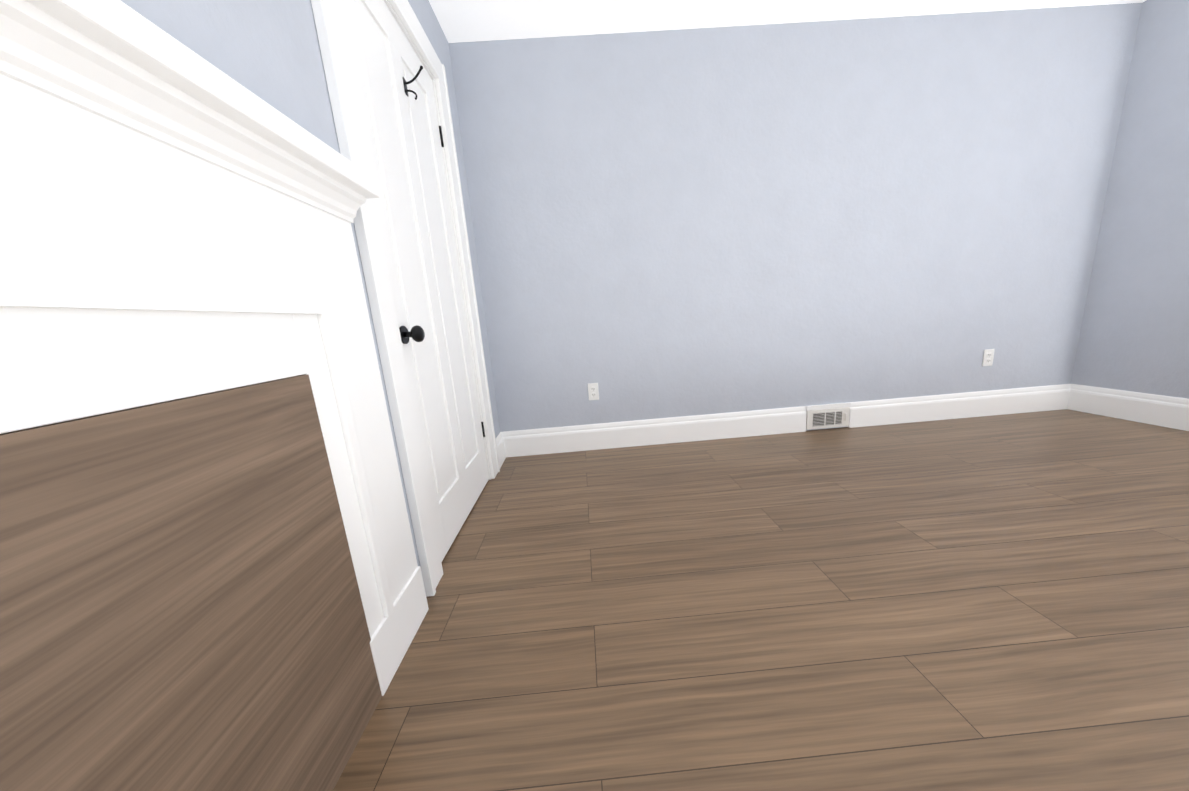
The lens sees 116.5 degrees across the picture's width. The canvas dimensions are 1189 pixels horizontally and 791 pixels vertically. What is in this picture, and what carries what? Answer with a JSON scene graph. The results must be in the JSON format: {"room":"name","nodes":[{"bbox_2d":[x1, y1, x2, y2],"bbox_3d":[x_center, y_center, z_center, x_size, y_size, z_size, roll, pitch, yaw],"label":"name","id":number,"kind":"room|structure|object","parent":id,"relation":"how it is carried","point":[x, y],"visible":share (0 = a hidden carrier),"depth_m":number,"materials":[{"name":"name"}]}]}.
{"room":"empty bedroom","nodes":[
{"label":"empty bedroom","id":0,"kind":"room"},
{"bbox_2d":[121,0,499,592],"bbox_3d":[-0.746,-0.357,0.310,0.220,2.440,4.485,-5,12,-1],"label":"wall","id":1,"kind":"structure","parent":0,"point":[268,51],"depth_m":0.81,"materials":[{"name":"paint"}]},
{"bbox_2d":[311,0,499,596],"bbox_3d":[-0.772,-0.476,1.549,0.247,2.177,1.064,-5,12,-1],"label":"door frame","id":2,"kind":"structure","parent":1,"relation":"attached to","point":[333,42],"depth_m":1.17,"materials":[{"name":"white wood"}]},
{"bbox_2d":[340,0,488,561],"bbox_3d":[-0.658,-0.430,1.567,0.115,2.046,0.825,-5,12,-1],"label":"door","id":3,"kind":"structure","parent":1,"relation":"in","point":[402,129],"depth_m":1.46,"materials":[{"name":"white wood"}]},
{"bbox_2d":[333,409,1188,790],"bbox_3d":[1.464,0.718,0.621,4.462,0.120,4.485,-5,12,-1],"label":"floor","id":4,"kind":"structure","parent":0,"point":[987,603],"depth_m":1.04,"materials":[{"name":"brown wood"}]},
{"bbox_2d":[0,0,428,790],"bbox_3d":[-0.534,0.219,0.333,0.105,1.274,1.522,-5,12,-1],"label":"fireplace mantel","id":5,"kind":"object","parent":4,"relation":"on","point":[210,576],"visible":1,"depth_m":0.51,"materials":[{"name":"white wood"}]},
{"bbox_2d":[429,0,1145,42],"bbox_3d":[1.270,-1.782,0.104,4.462,0.120,4.485,-5,12,-1],"label":"ceiling","id":6,"kind":"structure","parent":0,"point":[472,20],"depth_m":1.99,"materials":[{"name":"white paint"}]},
{"bbox_2d":[449,3,1141,431],"bbox_3d":[1.280,-0.957,2.451,4.022,2.440,0.220,-5,12,-1],"label":"wall","id":7,"kind":"structure","parent":0,"point":[711,221],"depth_m":2.29,"materials":[{"name":"paint"}]},
{"bbox_2d":[588,383,598,399],"bbox_3d":[-0.007,-0.026,2.469,0.070,0.115,0.009,-5,12,-1],"label":"electrical outlet","id":8,"kind":"object","parent":7,"relation":"attached to","point":[593,392],"visible":1,"depth_m":2.47,"materials":[{"name":"white plastic"}]},
{"bbox_2d":[496,384,1071,459],"bbox_3d":[1.371,0.171,2.561,4.020,0.180,0.019,-5,12,-1],"label":"baseboard","id":9,"kind":"structure","parent":7,"relation":"attached to","point":[598,436],"depth_m":2.55,"materials":[{"name":"white wood"}]},
{"bbox_2d":[806,407,849,429],"bbox_3d":[1.625,0.161,2.561,0.302,0.136,0.030,-5,12,-1],"label":"air vent register","id":10,"kind":"object","parent":9,"relation":"attached to","point":[827,418],"visible":1,"depth_m":2.56,"materials":[{"name":"silver metal"}]},
{"bbox_2d":[982,349,994,365],"bbox_3d":[2.713,-0.261,2.534,0.070,0.115,0.009,-5,12,-1],"label":"electrical outlet","id":11,"kind":"object","parent":7,"relation":"attached to","point":[988,355],"visible":1,"depth_m":2.53,"materials":[{"name":"white plastic"}]},
{"bbox_2d":[1071,0,1188,398],"bbox_3d":[3.480,-0.707,0.415,0.220,2.440,4.485,-5,12,-1],"label":"wall","id":12,"kind":"structure","parent":0,"point":[1134,334],"depth_m":2.19,"materials":[{"name":"paint"}]},
{"bbox_2d":[1068,384,1188,430],"bbox_3d":[3.445,0.406,0.643,0.019,0.180,3.990,-5,12,-1],"label":"baseboard","id":13,"kind":"structure","parent":12,"relation":"attached to","point":[1163,410],"depth_m":2.30,"materials":[{"name":"white wood"}]}
]}

